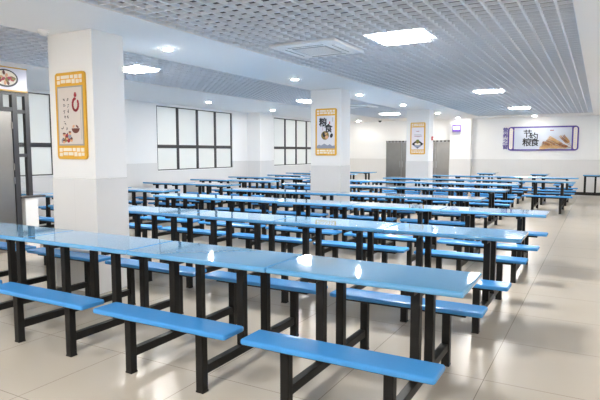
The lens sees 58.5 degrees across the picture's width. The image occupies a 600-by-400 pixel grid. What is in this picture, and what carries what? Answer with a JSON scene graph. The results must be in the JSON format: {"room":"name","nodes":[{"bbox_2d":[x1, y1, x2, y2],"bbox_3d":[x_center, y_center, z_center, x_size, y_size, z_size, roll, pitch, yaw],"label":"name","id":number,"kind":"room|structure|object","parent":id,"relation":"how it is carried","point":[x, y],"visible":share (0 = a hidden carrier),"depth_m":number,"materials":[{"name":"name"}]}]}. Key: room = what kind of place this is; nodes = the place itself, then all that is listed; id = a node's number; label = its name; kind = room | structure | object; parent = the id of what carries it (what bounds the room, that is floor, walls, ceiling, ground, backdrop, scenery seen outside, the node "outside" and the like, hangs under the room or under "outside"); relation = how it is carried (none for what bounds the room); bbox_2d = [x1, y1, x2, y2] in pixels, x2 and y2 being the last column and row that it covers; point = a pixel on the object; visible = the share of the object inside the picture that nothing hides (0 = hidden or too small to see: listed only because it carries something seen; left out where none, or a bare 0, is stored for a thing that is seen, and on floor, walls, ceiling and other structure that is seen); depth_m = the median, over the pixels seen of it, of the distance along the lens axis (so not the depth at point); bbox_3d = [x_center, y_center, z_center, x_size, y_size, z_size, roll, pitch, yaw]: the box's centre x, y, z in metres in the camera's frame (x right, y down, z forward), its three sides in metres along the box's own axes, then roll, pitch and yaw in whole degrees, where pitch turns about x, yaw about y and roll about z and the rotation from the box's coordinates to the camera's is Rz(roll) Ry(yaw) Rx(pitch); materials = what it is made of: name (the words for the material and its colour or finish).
{"room":"eatery","nodes":[
{"label":"eatery","id":0,"kind":"room"},
{"bbox_2d":[20,194,45,247],"bbox_3d":[-4.072,0.335,8.137,0.150,0.810,0.390,3,6,29],"label":"wall","id":1,"kind":"structure","parent":0,"point":[30,212],"depth_m":8.05,"materials":[{"name":"tile"}]},
{"bbox_2d":[0,91,22,252],"bbox_3d":[-4.477,-0.355,7.322,0.095,2.330,1.355,3,6,29],"label":"door","id":2,"kind":"structure","parent":1,"relation":"in","point":[10,179],"depth_m":7.76,"materials":[{"name":"grey metal"}]},
{"bbox_2d":[15,92,32,195],"bbox_3d":[-4.112,-0.820,7.964,0.070,1.520,0.190,3,6,29],"label":"window","id":3,"kind":"structure","parent":1,"relation":"in","point":[23,115],"depth_m":7.97,"materials":[{"name":"grey metal"}]},
{"bbox_2d":[27,89,310,225],"bbox_3d":[-4.597,-1.249,11.297,0.738,3.400,25.900,3,6,29],"label":"wall","id":4,"kind":"structure","parent":0,"point":[252,133],"depth_m":14.42,"materials":[{"name":"white paint"}]},
{"bbox_2d":[3,92,52,176],"bbox_3d":[-5.874,-1.186,9.494,0.265,1.640,3.210,3,6,29],"label":"window","id":5,"kind":"structure","parent":4,"relation":"in","point":[39,103],"depth_m":10.61,"materials":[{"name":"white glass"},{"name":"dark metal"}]},
{"bbox_2d":[156,105,232,170],"bbox_3d":[-2.905,-1.664,14.790,0.265,1.640,3.150,3,6,29],"label":"window","id":6,"kind":"structure","parent":4,"relation":"in","point":[187,139],"depth_m":14.58,"materials":[{"name":"dark metal"},{"name":"glass"}]},
{"bbox_2d":[274,118,310,165],"bbox_3d":[-0.219,-2.096,19.581,0.265,1.640,3.150,3,6,29],"label":"window","id":7,"kind":"structure","parent":4,"relation":"in","point":[292,138],"depth_m":19.30,"materials":[{"name":"grey"}]},
{"bbox_2d":[0,188,599,399],"bbox_3d":[0.212,0.740,8.780,11.750,0.120,26.300,3,6,29],"label":"floor","id":8,"kind":"structure","parent":0,"point":[541,340],"depth_m":4.17,"materials":[{"name":"tile"}]},
{"bbox_2d":[0,241,35,280],"bbox_3d":[-3.734,0.589,5.637,1.197,0.750,1.340,3,6,29],"label":"table","id":9,"kind":"object","parent":8,"relation":"on","point":[3,245],"visible":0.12,"depth_m":5.92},
{"bbox_2d":[22,191,54,227],"bbox_3d":[-4.850,0.233,9.612,1.197,0.750,1.340,3,6,29],"label":"table","id":10,"kind":"object","parent":8,"relation":"on","point":[48,209],"visible":0.12,"depth_m":9.58,"materials":[{"name":"blue plastic"}]},
{"bbox_2d":[39,194,53,222],"bbox_3d":[-3.715,0.289,8.980,1.197,0.750,1.340,3,6,29],"label":"table","id":11,"kind":"object","parent":8,"relation":"on","point":[41,218],"visible":0.02,"depth_m":8.46,"materials":[{"name":"blue plastic"}]},
{"bbox_2d":[0,223,110,309],"bbox_3d":[-2.686,0.640,5.054,1.197,0.750,1.340,3,6,29],"label":"table","id":12,"kind":"object","parent":8,"relation":"on","point":[13,233],"visible":0.67,"depth_m":5.04,"materials":[{"name":"blue plastic"}]},
{"bbox_2d":[47,29,129,293],"bbox_3d":[-2.260,-0.392,5.751,0.682,2.680,0.422,3,6,29],"label":"pillar","id":13,"kind":"structure","parent":8,"relation":"on","point":[90,194],"depth_m":5.56,"materials":[{"name":"white paint"}]},
{"bbox_2d":[55,71,88,158],"bbox_3d":[-2.354,-0.865,5.509,0.450,0.885,0.029,3,6,29],"label":"poster","id":14,"kind":"object","parent":13,"relation":"attached to","point":[70,87],"visible":1,"depth_m":5.49,"materials":[{"name":"beige paper"}]},
{"bbox_2d":[57,85,84,145],"bbox_3d":[-2.359,-0.864,5.499,0.390,0.605,0.007,3,6,29],"label":"picture","id":15,"kind":"object","parent":14,"relation":"attached to","point":[70,98],"depth_m":5.49,"materials":[{"name":"grey paper"}]},
{"bbox_2d":[43,204,161,264],"bbox_3d":[-2.758,0.440,7.285,1.197,0.750,1.340,3,6,29],"label":"table","id":16,"kind":"object","parent":8,"relation":"on","point":[144,227],"visible":0.09,"depth_m":7.58,"materials":[{"name":"blue plastic"}]},
{"bbox_2d":[0,230,206,356],"bbox_3d":[-1.638,0.691,4.472,1.197,0.750,1.340,3,6,29],"label":"table","id":17,"kind":"object","parent":8,"relation":"on","point":[115,245],"visible":0.85,"depth_m":4.23,"materials":[{"name":"blue plastic"}]},
{"bbox_2d":[128,187,142,216],"bbox_3d":[-4.046,0.104,11.047,1.197,0.750,1.340,3,6,29],"label":"table","id":18,"kind":"object","parent":8,"relation":"on","point":[129,201],"visible":0.07,"depth_m":11.30,"materials":[{"name":"blue plastic"}]},
{"bbox_2d":[128,187,194,231],"bbox_3d":[-2.910,0.159,10.415,1.197,0.750,1.340,3,6,29],"label":"table","id":19,"kind":"object","parent":8,"relation":"on","point":[133,191],"visible":0.45,"depth_m":10.37,"materials":[{"name":"blue plastic"}]},
{"bbox_2d":[136,181,197,216],"bbox_3d":[-3.080,-0.052,12.768,1.197,0.750,1.340,3,6,29],"label":"table","id":20,"kind":"object","parent":8,"relation":"on","point":[157,183],"visible":0.39,"depth_m":12.57,"materials":[{"name":"blue plastic"}]},
{"bbox_2d":[129,206,225,281],"bbox_3d":[-1.711,0.491,6.702,1.197,0.750,1.340,3,6,29],"label":"table","id":21,"kind":"object","parent":8,"relation":"on","point":[136,211],"visible":0.4,"depth_m":6.66,"materials":[{"name":"blue plastic"}]},
{"bbox_2d":[140,193,228,241],"bbox_3d":[-1.791,0.290,8.949,1.197,0.750,1.340,3,6,29],"label":"table","id":22,"kind":"object","parent":8,"relation":"on","point":[173,196],"visible":0.33,"depth_m":8.67,"materials":[{"name":"blue plastic"}]},
{"bbox_2d":[176,183,240,210],"bbox_3d":[-1.945,0.004,12.137,1.197,0.750,1.340,3,6,29],"label":"table","id":23,"kind":"object","parent":8,"relation":"on","point":[220,186],"visible":0.4,"depth_m":11.85,"materials":[{"name":"blue plastic"}]},
{"bbox_2d":[93,241,327,393],"bbox_3d":[-0.591,0.742,3.889,1.197,0.750,1.340,3,6,29],"label":"table","id":24,"kind":"object","parent":8,"relation":"on","point":[203,326],"visible":0.93,"depth_m":3.64,"materials":[{"name":"blue plastic"}]},
{"bbox_2d":[186,178,238,208],"bbox_3d":[-2.252,-0.185,14.247,1.197,0.750,1.340,3,6,29],"label":"table","id":25,"kind":"object","parent":8,"relation":"on","point":[202,180],"visible":0.49,"depth_m":14.04,"materials":[{"name":"blue plastic"}]},
{"bbox_2d":[183,211,311,287],"bbox_3d":[-0.663,0.542,6.120,1.197,0.750,1.340,3,6,29],"label":"table","id":26,"kind":"object","parent":8,"relation":"on","point":[254,219],"visible":0.39,"depth_m":6.08,"materials":[{"name":"blue plastic"}]},
{"bbox_2d":[223,176,275,202],"bbox_3d":[-1.438,-0.316,15.699,1.197,0.750,1.340,3,6,29],"label":"table","id":27,"kind":"object","parent":8,"relation":"on","point":[237,177],"visible":0.31,"depth_m":15.62,"materials":[{"name":"blue plastic"}]},
{"bbox_2d":[198,196,303,244],"bbox_3d":[-0.744,0.341,8.366,1.197,0.750,1.340,3,6,29],"label":"table","id":28,"kind":"object","parent":8,"relation":"on","point":[244,227],"visible":0.38,"depth_m":8.14,"materials":[{"name":"blue plastic"}]},
{"bbox_2d":[215,188,292,229],"bbox_3d":[-0.815,0.165,10.333,1.197,0.750,1.340,3,6,29],"label":"table","id":29,"kind":"object","parent":8,"relation":"on","point":[240,191],"visible":0.37,"depth_m":10.19,"materials":[{"name":"blue plastic"}]},
{"bbox_2d":[223,179,285,208],"bbox_3d":[-1.117,-0.130,13.615,1.197,0.750,1.340,3,6,29],"label":"table","id":30,"kind":"object","parent":8,"relation":"on","point":[243,181],"visible":0.57,"depth_m":13.42,"materials":[{"name":"blue plastic"}]},
{"bbox_2d":[265,174,302,197],"bbox_3d":[-0.389,-0.434,16.998,1.197,0.750,1.340,3,6,29],"label":"table","id":31,"kind":"object","parent":8,"relation":"on","point":[275,175],"visible":0.28,"depth_m":16.81,"materials":[{"name":"blue plastic"}]},
{"bbox_2d":[266,177,310,198],"bbox_3d":[-0.302,-0.261,15.068,1.197,0.750,1.340,3,6,29],"label":"table","id":32,"kind":"object","parent":8,"relation":"on","point":[295,179],"visible":0.34,"depth_m":15.00,"materials":[{"name":"blue plastic"}]},
{"bbox_2d":[281,182,310,210],"bbox_3d":[0.243,0.004,12.118,1.197,0.750,1.340,3,6,29],"label":"table","id":33,"kind":"object","parent":8,"relation":"on","point":[296,185],"visible":0.15,"depth_m":12.11,"materials":[{"name":"blue plastic"}]},
{"bbox_2d":[284,172,310,182],"bbox_3d":[0.171,-0.575,18.569,1.197,0.750,1.340,3,6,29],"label":"table","id":34,"kind":"object","parent":8,"relation":"on","point":[299,173],"visible":0.16,"depth_m":18.53,"materials":[{"name":"blue plastic"}]},
{"bbox_2d":[268,190,353,236],"bbox_3d":[0.233,0.216,9.751,1.197,0.750,1.340,3,6,29],"label":"table","id":35,"kind":"object","parent":8,"relation":"on","point":[294,193],"visible":0.52,"depth_m":9.52,"materials":[{"name":"blue plastic"}]},
{"bbox_2d":[265,199,366,256],"bbox_3d":[0.304,0.392,7.783,1.197,0.750,1.340,3,6,29],"label":"table","id":36,"kind":"object","parent":8,"relation":"on","point":[297,203],"visible":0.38,"depth_m":7.50,"materials":[{"name":"blue plastic"}]},
{"bbox_2d":[310,89,349,217],"bbox_3d":[0.612,-0.846,10.781,0.682,2.680,0.432,3,6,29],"label":"pillar","id":37,"kind":"structure","parent":8,"relation":"on","point":[328,173],"depth_m":10.58,"materials":[{"name":"white paint"}]},
{"bbox_2d":[315,108,336,155],"bbox_3d":[0.511,-1.336,10.536,0.460,0.920,0.028,3,6,29],"label":"poster","id":38,"kind":"object","parent":37,"relation":"attached to","point":[325,119],"visible":1,"depth_m":10.52,"materials":[{"name":"beige paper"}]},
{"bbox_2d":[317,115,334,147],"bbox_3d":[0.506,-1.335,10.527,0.400,0.640,0.005,3,6,29],"label":"picture","id":39,"kind":"object","parent":38,"relation":"attached to","point":[325,123],"depth_m":10.52,"materials":[{"name":"grey paper"}]},
{"bbox_2d":[273,216,408,302],"bbox_3d":[0.385,0.594,5.537,1.197,0.750,1.340,3,6,29],"label":"table","id":40,"kind":"object","parent":8,"relation":"on","point":[357,227],"visible":0.45,"depth_m":5.50,"materials":[{"name":"blue plastic"}]},
{"bbox_2d":[350,179,373,201],"bbox_3d":[1.184,-0.157,13.899,1.197,0.750,1.340,3,6,29],"label":"table","id":41,"kind":"object","parent":8,"relation":"on","point":[354,181],"visible":0.12,"depth_m":13.65,"materials":[{"name":"blue plastic"}]},
{"bbox_2d":[350,171,376,190],"bbox_3d":[2.159,-0.657,19.459,1.197,0.750,1.340,3,6,29],"label":"table","id":42,"kind":"object","parent":8,"relation":"on","point":[363,172],"visible":0.27,"depth_m":19.23,"materials":[{"name":"blue plastic"}]},
{"bbox_2d":[240,255,487,399],"bbox_3d":[0.457,0.794,3.306,1.197,0.750,1.340,3,6,29],"label":"table","id":43,"kind":"object","parent":8,"relation":"on","point":[415,281],"visible":1,"depth_m":3.07,"materials":[{"name":"blue plastic"}]},
{"bbox_2d":[350,184,392,215],"bbox_3d":[1.291,0.055,11.535,1.197,0.750,1.340,3,6,29],"label":"table","id":44,"kind":"object","parent":8,"relation":"on","point":[370,188],"visible":0.29,"depth_m":11.41,"materials":[{"name":"blue plastic"}]},
{"bbox_2d":[330,192,414,243],"bbox_3d":[1.281,0.267,9.168,1.197,0.750,1.340,3,6,29],"label":"table","id":45,"kind":"object","parent":8,"relation":"on","point":[388,196],"visible":0.56,"depth_m":8.98,"materials":[{"name":"blue plastic"}]},
{"bbox_2d":[363,180,418,203],"bbox_3d":[2.232,-0.106,13.316,1.197,0.750,1.340,3,6,29],"label":"table","id":46,"kind":"object","parent":8,"relation":"on","point":[376,182],"visible":0.27,"depth_m":13.29,"materials":[{"name":"blue plastic"}]},
{"bbox_2d":[344,202,453,265],"bbox_3d":[1.352,0.444,7.200,1.197,0.750,1.340,3,6,29],"label":"table","id":47,"kind":"object","parent":8,"relation":"on","point":[375,207],"visible":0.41,"depth_m":6.91,"materials":[{"name":"blue plastic"}]},
{"bbox_2d":[382,177,424,203],"bbox_3d":[2.978,-0.254,14.954,1.197,0.750,1.340,3,6,29],"label":"table","id":48,"kind":"object","parent":8,"relation":"on","point":[393,178],"visible":0.27,"depth_m":14.69,"materials":[{"name":"blue plastic"}]},
{"bbox_2d":[382,186,449,221],"bbox_3d":[2.338,0.106,10.952,1.197,0.750,1.340,3,6,29],"label":"table","id":49,"kind":"object","parent":8,"relation":"on","point":[397,188],"visible":0.41,"depth_m":10.94,"materials":[{"name":"blue plastic"}]},
{"bbox_2d":[405,109,433,199],"bbox_3d":[3.537,-1.303,15.845,0.682,2.680,0.462,3,6,29],"label":"pillar","id":50,"kind":"structure","parent":8,"relation":"on","point":[417,165],"depth_m":15.64,"materials":[{"name":"white paint"}]},
{"bbox_2d":[410,122,425,153],"bbox_3d":[3.429,-1.792,15.587,0.440,0.920,0.028,3,6,29],"label":"poster","id":51,"kind":"object","parent":50,"relation":"attached to","point":[417,130],"visible":1,"depth_m":15.57,"materials":[{"name":"beige paper"}]},
{"bbox_2d":[411,127,423,149],"bbox_3d":[3.423,-1.791,15.577,0.370,0.640,0.006,3,6,29],"label":"picture","id":52,"kind":"object","parent":51,"relation":"attached to","point":[417,133],"depth_m":15.58,"materials":[{"name":"white paper"}]},
{"bbox_2d":[410,181,467,214],"bbox_3d":[3.280,-0.055,12.733,1.197,0.750,1.340,3,6,29],"label":"table","id":53,"kind":"object","parent":8,"relation":"on","point":[424,183],"visible":0.41,"depth_m":12.57,"materials":[{"name":"blue plastic"}]},
{"bbox_2d":[432,174,446,191],"bbox_3d":[4.051,-0.426,16.867,1.197,0.750,1.340,3,6,29],"label":"table","id":54,"kind":"object","parent":8,"relation":"on","point":[434,175],"visible":0.18,"depth_m":16.58,"materials":[{"name":"blue plastic"}]},
{"bbox_2d":[400,194,487,250],"bbox_3d":[2.329,0.318,8.585,1.197,0.750,1.340,3,6,29],"label":"table","id":55,"kind":"object","parent":8,"relation":"on","point":[464,200],"visible":0.49,"depth_m":8.37,"materials":[{"name":"blue plastic"}]},
{"bbox_2d":[425,178,471,204],"bbox_3d":[4.026,-0.202,14.371,1.197,0.750,1.340,3,6,29],"label":"table","id":56,"kind":"object","parent":8,"relation":"on","point":[436,179],"visible":0.31,"depth_m":14.20,"materials":[{"name":"blue plastic"}]},
{"bbox_2d":[383,223,528,333],"bbox_3d":[1.433,0.645,4.954,1.197,0.750,1.340,3,6,29],"label":"table","id":57,"kind":"object","parent":8,"relation":"on","point":[493,263],"visible":0.72,"depth_m":4.83,"materials":[{"name":"blue plastic"}]},
{"bbox_2d":[446,175,489,192],"bbox_3d":[5.099,-0.375,16.284,1.197,0.750,1.340,3,6,29],"label":"table","id":58,"kind":"object","parent":8,"relation":"on","point":[455,176],"visible":0.34,"depth_m":16.14,"materials":[{"name":"blue plastic"}]},
{"bbox_2d":[440,187,509,227],"bbox_3d":[3.386,0.157,10.370,1.197,0.750,1.340,3,6,29],"label":"table","id":59,"kind":"object","parent":8,"relation":"on","point":[459,191],"visible":0.46,"depth_m":10.31,"materials":[{"name":"blue plastic"}]},
{"bbox_2d":[467,172,506,193],"bbox_3d":[6.421,-0.572,18.463,1.340,0.750,1.197,3,6,29],"label":"table","id":60,"kind":"object","parent":8,"relation":"on","point":[480,173],"visible":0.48,"depth_m":18.24,"materials":[{"name":"blue plastic"}]},
{"bbox_2d":[461,182,520,219],"bbox_3d":[4.327,-0.003,12.150,1.197,0.750,1.340,3,6,29],"label":"table","id":61,"kind":"object","parent":8,"relation":"on","point":[506,199],"visible":0.62,"depth_m":12.05,"materials":[{"name":"blue plastic"}]},
{"bbox_2d":[437,206,549,282],"bbox_3d":[2.400,0.495,6.618,1.197,0.750,1.340,3,6,29],"label":"table","id":62,"kind":"object","parent":8,"relation":"on","point":[521,249],"visible":0.71,"depth_m":6.31,"materials":[{"name":"blue plastic"}]},
{"bbox_2d":[470,179,522,206],"bbox_3d":[5.074,-0.151,13.789,1.197,0.750,1.340,3,6,29],"label":"table","id":63,"kind":"object","parent":8,"relation":"on","point":[510,193],"visible":0.49,"depth_m":13.66,"materials":[{"name":"blue plastic"}]},
{"bbox_2d":[487,176,532,203],"bbox_3d":[6.146,-0.324,15.702,1.197,0.750,1.340,3,6,29],"label":"table","id":64,"kind":"object","parent":8,"relation":"on","point":[521,187],"visible":0.67,"depth_m":15.46,"materials":[{"name":"blue plastic"}]},
{"bbox_2d":[515,173,560,195],"bbox_3d":[7.870,-0.501,17.657,1.340,0.750,1.197,3,6,29],"label":"table","id":65,"kind":"object","parent":8,"relation":"on","point":[532,174],"visible":0.47,"depth_m":17.45,"materials":[{"name":"blue plastic"}]},
{"bbox_2d":[521,180,575,213],"bbox_3d":[6.122,-0.100,13.206,1.197,0.750,1.340,3,6,29],"label":"table","id":66,"kind":"object","parent":8,"relation":"on","point":[536,195],"visible":0.93,"depth_m":12.92,"materials":[{"name":"blue plastic"}]},
{"bbox_2d":[531,176,578,205],"bbox_3d":[7.194,-0.272,15.119,1.197,0.750,1.340,3,6,29],"label":"table","id":67,"kind":"object","parent":8,"relation":"on","point":[543,188],"visible":0.86,"depth_m":14.83,"materials":[{"name":"blue plastic"}]},
{"bbox_2d":[568,174,599,195],"bbox_3d":[9.180,-0.437,16.928,1.340,0.750,1.197,3,6,29],"label":"table","id":68,"kind":"object","parent":8,"relation":"on","point":[570,185],"visible":0.75,"depth_m":16.72,"materials":[{"name":"black metal"}]},
{"bbox_2d":[0,0,599,122],"bbox_3d":[0.231,-2.372,8.489,11.300,0.770,25.900,3,6,29],"label":"ceiling","id":69,"kind":"structure","parent":0,"point":[141,36],"depth_m":7.18,"materials":[{"name":"paint"}]},
{"bbox_2d":[0,65,27,92],"bbox_3d":[-4.688,-1.662,6.838,0.104,0.353,2.523,3,6,29],"label":"menu sign","id":70,"kind":"object","parent":69,"relation":"attached to","point":[12,79],"visible":1,"depth_m":7.72,"materials":[{"name":"white"}]},
{"bbox_2d":[0,69,17,86],"bbox_3d":[-4.194,-1.738,7.622,0.009,0.250,0.380,3,6,29],"label":"food picture","id":71,"kind":"object","parent":70,"relation":"attached to","point":[8,77],"depth_m":7.67,"materials":[{"name":"multicoloured paper"}]},
{"bbox_2d":[37,29,48,35],"bbox_3d":[-2.577,-1.675,5.376,0.110,0.056,0.110,3,6,29],"label":"smoke detector","id":72,"kind":"object","parent":69,"relation":"attached to","point":[43,32],"visible":1,"depth_m":5.34,"materials":[{"name":"white plastic"}]},
{"bbox_2d":[162,48,173,50],"bbox_3d":[-1.570,-1.786,6.354,0.140,0.013,0.140,3,6,29],"label":"recessed light","id":73,"kind":"object","parent":69,"relation":"in","point":[164,49],"visible":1,"depth_m":6.32,"materials":[{"name":"white plastic"}]},
{"bbox_2d":[0,25,406,118],"bbox_3d":[-1.785,-2.072,9.185,2.030,0.028,23.500,3,6,29],"label":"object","id":74,"kind":"structure","parent":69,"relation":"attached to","point":[19,46],"depth_m":8.92,"materials":[{"name":"silver metal"}]},
{"bbox_2d":[124,65,159,73],"bbox_3d":[-2.469,-1.936,7.937,0.530,0.018,0.530,3,6,29],"label":"ceiling light","id":75,"kind":"object","parent":74,"relation":"attached to","point":[134,69],"visible":0.69,"depth_m":7.89,"materials":[{"name":"white plastic"}]},
{"bbox_2d":[124,66,155,72],"bbox_3d":[-2.469,-1.935,7.937,0.510,0.016,0.510,3,6,29],"label":"diffuser","id":76,"kind":"object","parent":75,"relation":"attached to","point":[130,69],"depth_m":7.89,"materials":[{"name":"white plastic"}]},
{"bbox_2d":[296,100,310,102],"bbox_3d":[0.272,-2.388,12.949,0.530,0.018,0.530,3,6,29],"label":"ceiling light","id":77,"kind":"object","parent":74,"relation":"attached to","point":[304,101],"visible":0.49,"depth_m":12.91,"materials":[{"name":"white plastic"}]},
{"bbox_2d":[350,104,378,107],"bbox_3d":[1.545,-2.491,14.239,0.840,0.046,0.840,3,6,29],"label":"air conditioner","id":78,"kind":"object","parent":74,"relation":"attached to","point":[351,105],"visible":0.73,"depth_m":14.04,"materials":[{"name":"white plastic"}]},
{"bbox_2d":[350,106,366,107],"bbox_3d":[1.545,-2.474,14.240,0.440,0.012,0.440,3,6,29],"label":"grille","id":79,"kind":"object","parent":78,"relation":"attached to","point":[350,106],"depth_m":14.24,"materials":[{"name":"grey metal"}]},
{"bbox_2d":[379,113,398,114],"bbox_3d":[2.891,-2.777,17.253,0.530,0.018,0.530,3,6,29],"label":"ceiling light","id":80,"kind":"object","parent":74,"relation":"attached to","point":[379,113],"visible":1,"depth_m":17.12,"materials":[{"name":"white plastic"}]},
{"bbox_2d":[81,0,592,115],"bbox_3d":[1.869,-1.906,7.296,3.500,0.028,23.750,3,6,29],"label":"grid","id":81,"kind":"object","parent":69,"relation":"attached to","point":[537,61],"visible":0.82,"depth_m":5.99,"materials":[{"name":"silver metal"}]},
{"bbox_2d":[269,38,363,58],"bbox_3d":[0.207,-1.781,6.336,0.840,0.046,0.840,3,6,29],"label":"air conditioner","id":82,"kind":"object","parent":81,"relation":"attached to","point":[325,47],"visible":1,"depth_m":6.21,"materials":[{"name":"white plastic"}]},
{"bbox_2d":[292,46,340,55],"bbox_3d":[0.207,-1.764,6.337,0.440,0.012,0.440,3,6,29],"label":"grille","id":83,"kind":"object","parent":82,"relation":"attached to","point":[313,50],"depth_m":6.28,"materials":[{"name":"grey metal"}]},
{"bbox_2d":[368,30,431,45],"bbox_3d":[1.086,-1.746,5.777,0.530,0.018,0.530,3,6,29],"label":"ceiling light","id":84,"kind":"object","parent":81,"relation":"attached to","point":[413,36],"visible":1,"depth_m":5.70,"materials":[{"name":"white plastic"}]},
{"bbox_2d":[472,89,503,93],"bbox_3d":[3.815,-2.202,10.830,0.530,0.018,0.530,3,6,29],"label":"ceiling light","id":85,"kind":"object","parent":81,"relation":"attached to","point":[484,90],"visible":1,"depth_m":10.81,"materials":[{"name":"white plastic"}]},
{"bbox_2d":[474,90,502,92],"bbox_3d":[3.815,-2.201,10.830,0.510,0.016,0.510,3,6,29],"label":"diffuser","id":86,"kind":"object","parent":85,"relation":"attached to","point":[476,91],"depth_m":10.81,"materials":[{"name":"white plastic"}]},
{"bbox_2d":[508,106,529,108],"bbox_3d":[6.121,-2.573,14.943,0.530,0.018,0.530,3,6,29],"label":"ceiling light","id":87,"kind":"object","parent":81,"relation":"attached to","point":[526,107],"visible":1,"depth_m":14.81,"materials":[{"name":"white plastic"}]},
{"bbox_2d":[350,115,599,192],"bbox_3d":[6.502,-2.026,19.846,11.750,3.400,0.488,3,6,29],"label":"wall","id":88,"kind":"structure","parent":0,"point":[478,147],"depth_m":19.60,"materials":[{"name":"white paint"}]},
{"bbox_2d":[386,141,405,185],"bbox_3d":[4.025,-1.401,21.296,1.270,1.900,0.062,3,6,29],"label":"door","id":89,"kind":"structure","parent":88,"relation":"in","point":[395,163],"depth_m":21.39,"materials":[{"name":"grey metal"}]},
{"bbox_2d":[432,140,449,186],"bbox_3d":[5.204,-1.343,20.641,1.310,1.900,0.062,3,6,29],"label":"door","id":90,"kind":"structure","parent":88,"relation":"in","point":[441,154],"depth_m":20.50,"materials":[{"name":"grey metal"}]},
{"bbox_2d":[452,125,460,131],"bbox_3d":[5.808,-2.656,19.829,0.300,0.260,0.134,3,6,29],"label":"led display","id":91,"kind":"object","parent":88,"relation":"attached to","point":[455,128],"visible":1,"depth_m":19.77,"materials":[{"name":"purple plastic"}]},
{"bbox_2d":[503,128,507,148],"bbox_3d":[7.423,-2.224,19.353,0.176,0.776,0.016,3,6,29],"label":"lettering","id":92,"kind":"object","parent":88,"relation":"attached to","point":[504,146],"depth_m":19.35,"materials":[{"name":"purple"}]},
{"bbox_2d":[508,125,578,150],"bbox_3d":[8.481,-2.155,18.740,2.270,0.850,0.061,3,6,29],"label":"poster","id":93,"kind":"object","parent":88,"relation":"attached to","point":[532,138],"visible":1,"depth_m":18.71,"materials":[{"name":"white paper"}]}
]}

